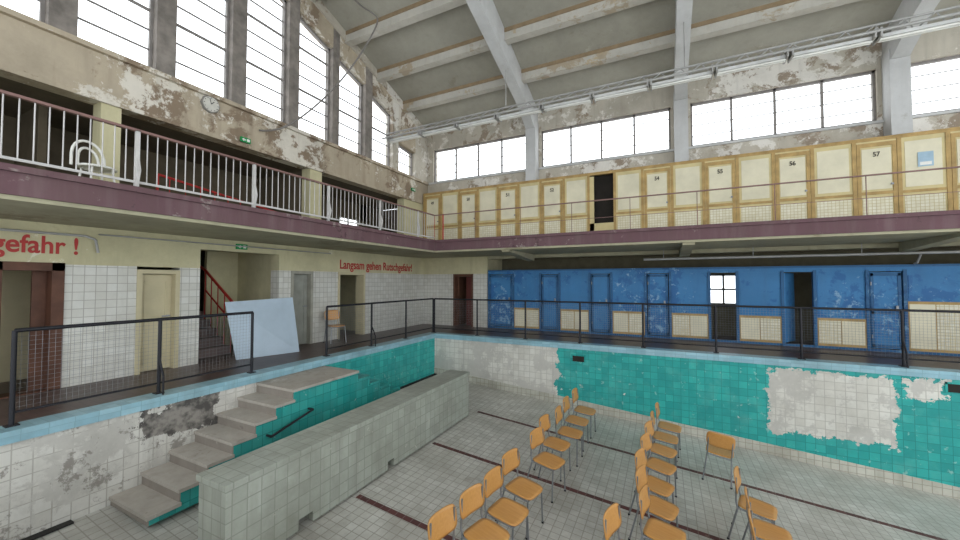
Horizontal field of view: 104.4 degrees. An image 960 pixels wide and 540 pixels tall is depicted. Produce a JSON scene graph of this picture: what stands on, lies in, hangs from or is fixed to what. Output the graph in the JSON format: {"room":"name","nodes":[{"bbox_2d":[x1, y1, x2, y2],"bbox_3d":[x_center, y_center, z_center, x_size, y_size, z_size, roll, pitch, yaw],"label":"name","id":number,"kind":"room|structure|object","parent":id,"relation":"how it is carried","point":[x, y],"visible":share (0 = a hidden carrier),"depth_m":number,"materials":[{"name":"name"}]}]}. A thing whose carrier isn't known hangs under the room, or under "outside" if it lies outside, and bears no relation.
{"room":"indoor swimming pool","nodes":[
{"label":"indoor swimming pool","id":0,"kind":"room"},
{"bbox_2d":[0,270,30,382],"bbox_3d":[-8.339,0.507,4.443,0.100,2.450,5.400,-1,-2,26],"label":"wall","id":1,"kind":"structure","parent":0,"point":[16,285],"depth_m":6.01,"materials":[{"name":"beige paint"}]},
{"bbox_2d":[14,105,47,169],"bbox_3d":[-7.744,-1.851,6.395,1.100,1.720,0.100,-1,-2,26],"label":"wall recess partition","id":2,"kind":"structure","parent":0,"point":[26,119],"depth_m":6.23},
{"bbox_2d":[137,267,170,274],"bbox_3d":[-7.060,0.611,7.931,2.900,2.450,0.090,-1,-2,26],"label":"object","id":3,"kind":"structure","parent":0,"point":[145,268],"depth_m":7.79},
{"bbox_2d":[0,114,383,230],"bbox_3d":[-7.152,-1.772,9.057,0.200,1.720,14.600,-1,-2,26],"label":"wall","id":4,"kind":"structure","parent":0,"point":[9,123],"depth_m":8.52,"materials":[{"name":"paint"}]},
{"bbox_2d":[0,77,396,209],"bbox_3d":[-6.378,-2.724,8.508,2.100,0.150,14.250,-1,-2,26],"label":"ceiling","id":5,"kind":"structure","parent":0,"point":[10,103],"depth_m":7.73,"materials":[{"name":"paint"}]},
{"bbox_2d":[199,250,204,310],"bbox_3d":[-7.805,0.670,9.921,0.200,2.450,15.700,-1,-2,26],"label":"wall","id":6,"kind":"structure","parent":0,"point":[202,255],"depth_m":10.15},
{"bbox_2d":[0,219,423,387],"bbox_3d":[-5.358,0.606,7.765,0.300,2.450,14.000,-1,-2,26],"label":"wall","id":7,"kind":"structure","parent":0,"point":[98,287],"depth_m":6.37,"materials":[{"name":"white tile"}]},
{"bbox_2d":[0,261,64,398],"bbox_3d":[-6.534,0.824,5.354,0.320,1.870,0.650,-1,-2,26],"label":"door","id":8,"kind":"structure","parent":7,"relation":"in","point":[47,279],"depth_m":5.49,"materials":[{"name":"brown wood"}]},
{"bbox_2d":[0,234,77,256],"bbox_3d":[-6.946,-0.367,4.227,0.006,0.340,3.370,-1,-2,26],"label":"warning lettering","id":9,"kind":"object","parent":7,"relation":"attached to","point":[23,241],"visible":1,"depth_m":5.30,"materials":[{"name":"red paint"}]},
{"bbox_2d":[134,269,179,374],"bbox_3d":[-5.870,0.899,6.698,0.320,1.800,0.630,-1,-2,26],"label":"door","id":10,"kind":"structure","parent":7,"relation":"in","point":[157,293],"depth_m":6.70,"materials":[{"name":"wood"}]},
{"bbox_2d":[0,228,330,253],"bbox_3d":[-6.043,-0.423,5.902,0.086,0.308,9.200,-1,-2,26],"label":"conduit","id":11,"kind":"object","parent":7,"relation":"attached to","point":[1,229],"visible":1,"depth_m":5.91,"materials":[{"name":"metal"}]},
{"bbox_2d":[236,244,247,249],"bbox_3d":[-5.089,-0.495,7.943,0.053,0.110,0.220,-1,-2,26],"label":"exit sign","id":12,"kind":"object","parent":7,"relation":"attached to","point":[237,247],"visible":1,"depth_m":7.94,"materials":[{"name":"white paint"}]},
{"bbox_2d":[291,271,313,343],"bbox_3d":[-4.567,0.952,9.333,0.320,1.850,0.630,-1,-2,26],"label":"door","id":13,"kind":"structure","parent":7,"relation":"in","point":[301,281],"depth_m":9.44,"materials":[{"name":"wood"}]},
{"bbox_2d":[337,272,364,338],"bbox_3d":[-4.135,1.001,10.965,0.993,1.850,1.040,-1,-2,26],"label":"door","id":14,"kind":"structure","parent":7,"relation":"in","point":[360,277],"depth_m":11.19,"materials":[{"name":"metal"}]},
{"bbox_2d":[340,260,411,272],"bbox_3d":[-3.173,-0.080,11.856,0.006,0.340,3.300,-1,-2,26],"label":"warning lettering","id":15,"kind":"object","parent":7,"relation":"attached to","point":[370,266],"visible":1,"depth_m":11.54,"materials":[{"name":"red paint"}]},
{"bbox_2d":[0,0,427,201],"bbox_3d":[-5.236,-5.300,8.187,0.300,5.281,14.550,-1,-2,26],"label":"wall","id":16,"kind":"structure","parent":0,"point":[24,47],"depth_m":7.89,"materials":[{"name":"beige paint"}]},
{"bbox_2d":[36,0,45,22],"bbox_3d":[-6.749,-4.922,5.157,0.060,2.645,1.000,-1,-2,26],"label":"window","id":17,"kind":"structure","parent":16,"relation":"in","point":[41,2],"depth_m":5.54,"materials":[{"name":"paint"}]},
{"bbox_2d":[77,0,153,66],"bbox_3d":[-6.173,-5.102,6.329,0.060,3.074,1.000,-1,-2,26],"label":"window","id":18,"kind":"structure","parent":16,"relation":"in","point":[150,9],"depth_m":6.63,"materials":[{"name":"paint"}]},
{"bbox_2d":[176,0,229,98],"bbox_3d":[-5.597,-5.282,7.500,0.060,3.503,1.000,-1,-2,26],"label":"window","id":19,"kind":"structure","parent":16,"relation":"in","point":[226,49],"depth_m":7.76,"materials":[{"name":"paint"}]},
{"bbox_2d":[200,96,219,112],"bbox_3d":[-5.375,-3.301,7.420,0.077,0.340,0.340,-1,-2,26],"label":"wall clock","id":20,"kind":"object","parent":16,"relation":"attached to","point":[210,104],"visible":1,"depth_m":7.39,"materials":[{"name":"white paint"}]},
{"bbox_2d":[0,0,428,203],"bbox_3d":[-5.132,-5.271,7.967,0.080,5.251,14.250,-1,-2,26],"label":"trim","id":21,"kind":"structure","parent":16,"relation":"attached to","point":[322,8],"depth_m":7.30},
{"bbox_2d":[240,136,250,143],"bbox_3d":[-5.035,-2.784,7.985,0.053,0.100,0.200,-1,-2,26],"label":"exit sign","id":22,"kind":"object","parent":16,"relation":"attached to","point":[242,139],"visible":1,"depth_m":7.96,"materials":[{"name":"white paint"}]},
{"bbox_2d":[246,0,285,122],"bbox_3d":[-5.017,-5.230,8.673,0.060,3.470,1.020,-1,-2,26],"label":"window","id":23,"kind":"structure","parent":16,"relation":"in","point":[283,36],"depth_m":8.95,"materials":[{"name":"glass"}]},
{"bbox_2d":[299,17,329,140],"bbox_3d":[-4.434,-4.981,9.845,0.060,3.041,1.050,-1,-2,26],"label":"window","id":24,"kind":"structure","parent":16,"relation":"in","point":[302,21],"depth_m":10.05,"materials":[{"name":"glass"}]},
{"bbox_2d":[339,61,361,154],"bbox_3d":[-3.874,-4.736,10.973,0.060,2.619,1.020,-1,-2,26],"label":"window","id":25,"kind":"structure","parent":16,"relation":"in","point":[341,63],"depth_m":11.27,"materials":[{"name":"paint"}]},
{"bbox_2d":[372,97,389,165],"bbox_3d":[-3.298,-4.484,12.131,0.060,2.183,0.980,-1,-2,26],"label":"window","id":26,"kind":"structure","parent":16,"relation":"in","point":[374,99],"depth_m":12.39,"materials":[{"name":"paint"}]},
{"bbox_2d":[399,145,411,175],"bbox_3d":[-2.728,-3.878,13.265,0.060,1.040,0.950,-1,-2,26],"label":"window","id":27,"kind":"structure","parent":16,"relation":"in","point":[400,147],"depth_m":13.51,"materials":[{"name":"paint"}]},
{"bbox_2d":[0,338,434,539],"bbox_3d":[-3.433,2.506,6.907,0.200,1.400,9.070,-1,-2,26],"label":"wall","id":28,"kind":"structure","parent":0,"point":[47,481],"depth_m":4.47,"materials":[{"name":"tile"}]},
{"bbox_2d":[21,373,436,539],"bbox_3d":[-3.303,2.918,6.831,0.090,0.020,9.070,-1,-2,26],"label":"trim","id":29,"kind":"structure","parent":28,"relation":"attached to","point":[69,522],"depth_m":4.08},
{"bbox_2d":[204,251,237,344],"bbox_3d":[-6.420,0.654,9.226,0.100,2.440,0.720,-1,-2,26],"label":"wall","id":30,"kind":"structure","parent":0,"point":[223,266],"depth_m":9.18,"materials":[{"name":"beige paint"}]},
{"bbox_2d":[237,253,270,300],"bbox_3d":[-6.241,0.660,9.589,2.900,2.450,0.090,-1,-2,26],"label":"wall","id":31,"kind":"structure","parent":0,"point":[254,270],"depth_m":9.25,"materials":[{"name":"beige paint"}]},
{"bbox_2d":[257,170,301,215],"bbox_3d":[-5.436,-1.739,10.160,1.900,1.720,0.100,-1,-2,26],"label":"wall recess partition","id":32,"kind":"structure","parent":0,"point":[298,182],"depth_m":10.08,"materials":[{"name":"paint"}]},
{"bbox_2d":[196,370,469,539],"bbox_3d":[-1.557,2.603,5.915,0.500,0.913,5.020,-1,-2,26],"label":"wall","id":33,"kind":"structure","parent":0,"point":[263,493],"depth_m":4.63,"materials":[{"name":"grey tile"}]},
{"bbox_2d":[340,275,355,330],"bbox_3d":[-4.823,0.745,12.456,2.900,2.450,0.090,-1,-2,26],"label":"doorway","id":34,"kind":"structure","parent":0,"point":[347,282],"depth_m":12.14,"materials":[{"name":"beige paint"}]},
{"bbox_2d":[384,209,396,232],"bbox_3d":[-3.065,-1.597,14.954,1.900,1.720,0.200,-1,-2,26],"label":"wall recess partition","id":35,"kind":"structure","parent":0,"point":[387,213],"depth_m":15.15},
{"bbox_2d":[423,256,489,327],"bbox_3d":[-0.879,0.776,13.496,2.650,2.450,0.250,-1,-2,26],"label":"wall","id":36,"kind":"structure","parent":0,"point":[438,272],"depth_m":13.48,"materials":[{"name":"white tile"}]},
{"bbox_2d":[453,274,472,326],"bbox_3d":[-0.425,1.078,13.559,0.800,1.850,0.820,-1,-2,26],"label":"door","id":37,"kind":"structure","parent":36,"relation":"in","point":[462,283],"depth_m":13.42,"materials":[{"name":"brown wood"}]},
{"bbox_2d":[0,193,959,257],"bbox_3d":[2.415,-0.870,4.914,23.000,0.330,15.700,-1,-2,26],"label":"balcony","id":38,"kind":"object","parent":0,"point":[12,207],"depth_m":7.22,"materials":[{"name":"purple paint"}]},
{"bbox_2d":[69,140,117,182],"bbox_3d":[-5.538,-1.459,5.366,0.472,0.880,0.428,0,-2,16],"label":"bistro chair","id":39,"kind":"object","parent":38,"relation":"on","point":[83,166],"visible":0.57,"depth_m":5.35,"materials":[{"name":"paint"}]},
{"bbox_2d":[156,173,273,210],"bbox_3d":[-5.763,-1.402,8.471,0.050,0.945,2.650,-1,-2,26],"label":"bench","id":40,"kind":"object","parent":38,"relation":"on","point":[161,175],"visible":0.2,"depth_m":7.95,"materials":[{"name":"red paint"}]},
{"bbox_2d":[0,89,434,237],"bbox_3d":[-3.936,-1.405,5.849,0.120,0.795,11.720,-1,-2,26],"label":"balcony railing","id":41,"kind":"object","parent":38,"relation":"on","point":[137,167],"visible":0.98,"depth_m":5.50,"materials":[{"name":"metal"}]},
{"bbox_2d":[92,102,422,237],"bbox_3d":[-5.302,-1.805,7.948,0.300,1.720,14.250,-1,-2,26],"label":"piers","id":42,"kind":"object","parent":38,"relation":"on","point":[100,110],"depth_m":6.20,"materials":[{"name":"beige paint"}]},
{"bbox_2d":[0,162,959,250],"bbox_3d":[3.949,-0.998,1.927,17.600,0.310,11.700,-1,-2,26],"label":"balcony edge","id":43,"kind":"structure","parent":38,"relation":"attached to","point":[17,180],"depth_m":6.72,"materials":[{"name":"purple paint"}]},
{"bbox_2d":[423,127,959,239],"bbox_3d":[6.695,-1.938,9.715,19.550,2.089,0.320,-1,-2,26],"label":"cabins","id":44,"kind":"object","parent":38,"relation":"on","point":[898,152],"visible":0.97,"depth_m":9.72,"materials":[{"name":"paint"}]},
{"bbox_2d":[917,151,933,166],"bbox_3d":[9.696,-2.421,8.092,0.240,0.320,0.010,-1,-2,26],"label":"poster","id":45,"kind":"object","parent":44,"relation":"attached to","point":[926,158],"visible":1,"depth_m":8.09,"materials":[{"name":"blue paper"}]},
{"bbox_2d":[434,166,959,239],"bbox_3d":[6.537,-1.366,7.220,17.638,0.800,0.040,-1,-2,26],"label":"balcony railing","id":46,"kind":"object","parent":38,"relation":"on","point":[774,184],"visible":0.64,"depth_m":7.97,"materials":[{"name":"brown metal"}]},
{"bbox_2d":[488,233,959,260],"bbox_3d":[7.438,-0.508,8.150,16.870,0.200,2.430,-1,-2,26],"label":"beam","id":47,"kind":"structure","parent":38,"relation":"attached to","point":[951,240],"depth_m":9.14,"materials":[{"name":"paint"}]},
{"bbox_2d":[644,243,959,263],"bbox_3d":[9.943,-0.376,7.719,12.000,0.490,0.284,-1,-2,26],"label":"ceiling pipe","id":48,"kind":"object","parent":38,"relation":"attached to","point":[920,253],"depth_m":8.69,"materials":[{"name":"grey metal"}]},
{"bbox_2d":[0,323,959,425],"bbox_3d":[2.415,1.869,4.832,23.000,0.250,15.700,-1,-2,26],"label":"deck","id":49,"kind":"object","parent":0,"point":[306,351],"visible":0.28,"depth_m":7.59,"materials":[{"name":"tile"}]},
{"bbox_2d":[198,265,233,358],"bbox_3d":[-6.649,0.635,8.363,2.678,2.428,0.930,-1,-2,26],"label":"staircase","id":50,"kind":"structure","parent":49,"relation":"on","point":[202,321],"depth_m":8.30,"materials":[{"name":"stone"}]},
{"bbox_2d":[225,297,298,359],"bbox_3d":[-4.663,1.226,8.010,0.381,1.215,1.381,-1,-2,39],"label":"metal sheet","id":51,"kind":"object","parent":49,"relation":"on","point":[275,330],"visible":0.93,"depth_m":8.03,"materials":[{"name":"silver metal"}]},
{"bbox_2d":[323,310,346,342],"bbox_3d":[-3.743,1.469,9.609,0.430,0.837,0.496,2,-2,-44],"label":"wooden chair","id":52,"kind":"object","parent":49,"relation":"on","point":[334,312],"visible":0.78,"depth_m":9.72,"materials":[{"name":"brown wood"}]},
{"bbox_2d":[0,332,959,445],"bbox_3d":[4.411,1.696,3.053,17.840,0.130,9.610,-1,-2,26],"label":"pool edge","id":53,"kind":"object","parent":49,"relation":"on","point":[32,428],"visible":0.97,"depth_m":6.64,"materials":[{"name":"blue tile"}]},
{"bbox_2d":[2,311,255,427],"bbox_3d":[-4.376,1.176,5.103,0.183,1.032,2.670,-1,-2,26],"label":"guard railing","id":54,"kind":"object","parent":53,"relation":"on","point":[14,335],"visible":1,"depth_m":4.72,"materials":[{"name":"black metal"}]},
{"bbox_2d":[323,298,433,356],"bbox_3d":[-2.247,1.304,9.409,0.183,1.032,4.040,-1,-2,26],"label":"guard railing","id":55,"kind":"object","parent":53,"relation":"on","point":[432,299],"visible":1,"depth_m":8.83,"materials":[{"name":"black metal"}]},
{"bbox_2d":[433,298,959,367],"bbox_3d":[6.334,1.242,7.320,17.320,1.032,0.183,-1,-2,26],"label":"guard railing","id":56,"kind":"object","parent":53,"relation":"on","point":[903,348],"visible":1,"depth_m":7.81,"materials":[{"name":"black metal"}]},
{"bbox_2d":[488,264,959,355],"bbox_3d":[8.135,0.899,9.577,16.920,1.969,1.280,-1,-2,26],"label":"changing cubicles","id":57,"kind":"object","parent":49,"relation":"on","point":[916,286],"visible":0.85,"depth_m":9.49,"materials":[{"name":"blue paint"}]},
{"bbox_2d":[490,259,501,269],"bbox_3d":[0.530,0.777,13.525,0.150,2.450,1.050,-1,-2,26],"label":"wall","id":58,"kind":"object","parent":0,"point":[495,264],"depth_m":13.52,"materials":[{"name":"beige paint"}]},
{"bbox_2d":[35,375,959,539],"bbox_3d":[4.532,3.703,2.933,17.570,1.781,9.070,-1,-2,26],"label":"floor","id":59,"kind":"structure","parent":0,"point":[433,477],"depth_m":5.66,"materials":[{"name":"tile"}]},
{"bbox_2d":[109,366,399,526],"bbox_3d":[-2.929,2.397,6.533,1.037,1.044,5.000,-1,-2,26],"label":"steps","id":60,"kind":"structure","parent":59,"relation":"on","point":[281,407],"depth_m":5.43,"materials":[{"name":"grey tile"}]},
{"bbox_2d":[427,504,456,539],"bbox_3d":[-0.254,2.795,3.529,0.513,0.880,0.430,-1,-2,37],"label":"wooden chair","id":61,"kind":"object","parent":59,"relation":"on","point":[441,523],"visible":1,"depth_m":3.66,"materials":[{"name":"brown wood"}]},
{"bbox_2d":[459,483,509,539],"bbox_3d":[0.021,2.813,3.928,0.513,0.880,0.430,-1,-2,39],"label":"wooden chair","id":62,"kind":"object","parent":59,"relation":"on","point":[472,498],"visible":1,"depth_m":3.98,"materials":[{"name":"brown wood"}]},
{"bbox_2d":[484,466,528,539],"bbox_3d":[0.278,2.829,4.335,0.513,0.879,0.430,-1,-2,35],"label":"wooden chair","id":63,"kind":"object","parent":59,"relation":"on","point":[506,511],"visible":0.93,"depth_m":4.34,"materials":[{"name":"brown wood"}]},
{"bbox_2d":[495,448,543,539],"bbox_3d":[0.518,2.844,4.819,0.513,0.880,0.430,-1,-2,38],"label":"wooden chair","id":64,"kind":"object","parent":59,"relation":"on","point":[523,488],"visible":0.91,"depth_m":4.82,"materials":[{"name":"brown wood"}]},
{"bbox_2d":[527,427,565,502],"bbox_3d":[0.980,2.873,5.573,0.513,0.880,0.430,-1,-2,40],"label":"wooden chair","id":65,"kind":"object","parent":59,"relation":"on","point":[547,460],"visible":0.98,"depth_m":5.57,"materials":[{"name":"brown wood"}]},
{"bbox_2d":[533,414,570,481],"bbox_3d":[1.200,2.885,6.131,0.513,0.879,0.430,-1,-2,35],"label":"wooden chair","id":66,"kind":"object","parent":59,"relation":"on","point":[553,442],"visible":0.81,"depth_m":6.14,"materials":[{"name":"brown wood"}]},
{"bbox_2d":[551,405,582,466],"bbox_3d":[1.546,2.907,6.604,0.514,0.876,0.430,-1,-2,27],"label":"wooden chair","id":67,"kind":"object","parent":59,"relation":"on","point":[567,431],"visible":0.88,"depth_m":6.57,"materials":[{"name":"brown wood"}]},
{"bbox_2d":[560,396,588,451],"bbox_3d":[1.812,2.923,7.165,0.514,0.877,0.430,-1,-2,29],"label":"wooden chair","id":68,"kind":"object","parent":59,"relation":"on","point":[570,419],"visible":0.96,"depth_m":7.14,"materials":[{"name":"brown wood"}]},
{"bbox_2d":[569,388,595,438],"bbox_3d":[2.127,2.943,7.734,0.514,0.877,0.430,-1,-2,30],"label":"wooden chair","id":69,"kind":"object","parent":59,"relation":"on","point":[582,409],"visible":0.94,"depth_m":7.71,"materials":[{"name":"brown wood"}]},
{"bbox_2d":[603,503,621,539],"bbox_3d":[1.482,2.933,3.763,0.513,0.881,0.433,-2,-2,43],"label":"wooden chair","id":70,"kind":"object","parent":59,"relation":"on","point":[612,520],"visible":1,"depth_m":3.91,"materials":[{"name":"brown wood"}]},
{"bbox_2d":[356,411,946,539],"bbox_3d":[5.047,3.644,2.770,16.500,1.489,5.530,-1,-2,26],"label":"lane","id":71,"kind":"object","parent":59,"relation":"on","point":[361,497],"visible":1,"depth_m":5.54,"materials":[{"name":"red tile"}]},
{"bbox_2d":[628,448,674,521],"bbox_3d":[2.370,2.990,5.131,0.512,0.881,0.434,-2,-2,43],"label":"wooden chair","id":72,"kind":"object","parent":59,"relation":"on","point":[659,486],"visible":0.63,"depth_m":5.12,"materials":[{"name":"brown wood"}]},
{"bbox_2d":[628,464,678,539],"bbox_3d":[2.175,2.979,4.646,0.513,0.880,0.432,-2,-2,42],"label":"wooden chair","id":73,"kind":"object","parent":59,"relation":"on","point":[662,509],"visible":0.83,"depth_m":4.63,"materials":[{"name":"brown wood"}]},
{"bbox_2d":[634,432,676,500],"bbox_3d":[2.686,3.010,5.678,0.512,0.881,0.436,-2,-2,45],"label":"wooden chair","id":74,"kind":"object","parent":59,"relation":"on","point":[654,463],"visible":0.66,"depth_m":5.67,"materials":[{"name":"brown wood"}]},
{"bbox_2d":[644,420,677,482],"bbox_3d":[2.978,3.029,6.201,0.513,0.881,0.434,-2,-2,43],"label":"wooden chair","id":75,"kind":"object","parent":59,"relation":"on","point":[660,449],"visible":0.74,"depth_m":6.19,"materials":[{"name":"brown wood"}]},
{"bbox_2d":[639,485,685,539],"bbox_3d":[2.006,2.970,4.169,0.513,0.880,0.430,-1,-2,37],"label":"wooden chair","id":76,"kind":"object","parent":59,"relation":"on","point":[654,529],"visible":1,"depth_m":4.19,"materials":[{"name":"brown wood"}]},
{"bbox_2d":[647,411,677,461],"bbox_3d":[3.285,3.047,6.712,0.514,0.877,0.430,-1,-2,30],"label":"wooden chair","id":77,"kind":"object","parent":59,"relation":"on","point":[659,435],"visible":0.64,"depth_m":6.68,"materials":[{"name":"brown wood"}]},
{"bbox_2d":[653,402,681,457],"bbox_3d":[3.614,3.068,7.219,0.514,0.878,0.430,-1,-2,32],"label":"wooden chair","id":78,"kind":"object","parent":59,"relation":"on","point":[662,424],"visible":0.95,"depth_m":7.18,"materials":[{"name":"brown wood"}]},
{"bbox_2d":[702,431,734,489],"bbox_3d":[4.040,3.116,6.298,0.480,0.865,0.491,-1,-2,34],"label":"wooden chair","id":79,"kind":"object","parent":59,"relation":"on","point":[718,444],"visible":1,"depth_m":6.15,"materials":[{"name":"brown wood"}]},
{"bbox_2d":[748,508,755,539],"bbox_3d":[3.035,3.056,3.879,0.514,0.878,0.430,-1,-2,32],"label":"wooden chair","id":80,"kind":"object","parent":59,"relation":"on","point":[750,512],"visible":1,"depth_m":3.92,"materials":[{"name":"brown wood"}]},
{"bbox_2d":[727,466,777,539],"bbox_3d":[3.520,3.086,4.814,0.513,0.880,0.431,-1,-2,41],"label":"wooden chair","id":81,"kind":"object","parent":59,"relation":"on","point":[764,509],"visible":0.95,"depth_m":4.79,"materials":[{"name":"brown wood"}]},
{"bbox_2d":[742,486,792,539],"bbox_3d":[3.310,3.073,4.323,0.514,0.878,0.430,-1,-2,32],"label":"wooden chair","id":82,"kind":"object","parent":59,"relation":"on","point":[765,530],"visible":0.79,"depth_m":4.33,"materials":[{"name":"brown wood"}]},
{"bbox_2d":[321,0,959,130],"bbox_3d":[3.550,-6.852,3.889,19.900,2.733,14.550,-1,-2,26],"label":"ceiling","id":83,"kind":"structure","parent":0,"point":[456,25],"depth_m":9.92,"materials":[{"name":"grey concrete"}]},
{"bbox_2d":[259,0,377,131],"bbox_3d":[-3.844,-5.054,9.078,2.599,3.983,0.374,1,-2,-28],"label":"hanging cable","id":84,"kind":"object","parent":83,"relation":"hanging from","point":[357,2],"visible":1,"depth_m":9.29,"materials":[{"name":"black rubber"}]},
{"bbox_2d":[466,0,538,180],"bbox_3d":[-1.358,-5.527,6.108,0.340,4.851,14.250,-1,-2,26],"label":"rafter","id":85,"kind":"object","parent":83,"relation":"attached to","point":[485,13],"depth_m":10.41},
{"bbox_2d":[310,0,860,112],"bbox_3d":[3.860,-6.864,4.179,19.600,2.120,10.375,-1,-2,26],"label":"beam","id":86,"kind":"structure","parent":83,"relation":"attached to","point":[423,9],"depth_m":9.71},
{"bbox_2d":[382,5,959,143],"bbox_3d":[5.827,-4.917,7.755,19.909,1.370,0.340,-1,-2,26],"label":"track","id":87,"kind":"object","parent":86,"relation":"attached to","point":[876,35],"visible":1,"depth_m":8.08,"materials":[{"name":"grey metal"}]},
{"bbox_2d":[673,0,692,161],"bbox_3d":[2.524,-5.584,4.191,0.340,4.851,14.250,-1,-2,26],"label":"rafter","id":88,"kind":"object","parent":83,"relation":"attached to","point":[683,13],"depth_m":9.93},
{"bbox_2d":[881,0,939,135],"bbox_3d":[6.397,-5.640,2.277,0.340,4.851,14.250,-1,-2,26],"label":"rafter","id":89,"kind":"object","parent":83,"relation":"attached to","point":[896,53],"depth_m":8.29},
{"bbox_2d":[428,26,959,192],"bbox_3d":[6.841,-3.192,10.104,19.600,4.620,0.300,-1,-2,26],"label":"wall","id":90,"kind":"structure","parent":0,"point":[943,43],"depth_m":10.14,"materials":[{"name":"paint"}]},
{"bbox_2d":[434,135,524,181],"bbox_3d":[-0.057,-3.977,13.493,3.750,1.250,0.060,-1,-2,26],"label":"window","id":91,"kind":"structure","parent":90,"relation":"in","point":[519,136],"depth_m":13.47,"materials":[{"name":"paint"}]},
{"bbox_2d":[542,108,670,166],"bbox_3d":[3.789,-4.033,11.593,3.830,1.250,0.060,-1,-2,26],"label":"window","id":92,"kind":"structure","parent":90,"relation":"in","point":[666,109],"depth_m":11.55,"materials":[{"name":"paint"}]},
{"bbox_2d":[429,109,959,184],"bbox_3d":[6.763,-3.426,9.954,19.600,0.060,0.050,-1,-2,26],"label":"window sill","id":93,"kind":"structure","parent":90,"relation":"attached to","point":[956,110],"depth_m":10.00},
{"bbox_2d":[690,70,875,145],"bbox_3d":[7.666,-4.090,9.678,3.820,1.250,0.060,-1,-2,26],"label":"window","id":94,"kind":"structure","parent":90,"relation":"in","point":[873,92],"depth_m":9.53,"materials":[{"name":"paint"}]},
{"bbox_2d":[911,55,959,114],"bbox_3d":[11.539,-4.146,7.765,3.820,1.250,0.060,-1,-2,26],"label":"window","id":95,"kind":"structure","parent":90,"relation":"in","point":[955,56],"depth_m":8.38,"materials":[{"name":"paint"}]},
{"bbox_2d":[434,338,959,499],"bbox_3d":[6.493,3.313,7.140,17.770,3.000,0.215,-1,-2,26],"label":"wall","id":96,"kind":"structure","parent":0,"point":[904,431],"depth_m":7.41,"materials":[{"name":"tile"}]},
{"bbox_2d":[502,246,959,340],"bbox_3d":[5.894,0.722,11.683,22.800,2.450,0.300,-1,-2,26],"label":"wall","id":97,"kind":"structure","parent":0,"point":[802,281],"depth_m":10.56,"materials":[{"name":"paint"}]},
{"bbox_2d":[710,274,735,304],"bbox_3d":[7.203,0.577,11.007,0.750,0.900,0.040,-1,-2,26],"label":"window","id":98,"kind":"structure","parent":97,"relation":"in","point":[723,289],"depth_m":10.99,"materials":[{"name":"paint"}]}
]}

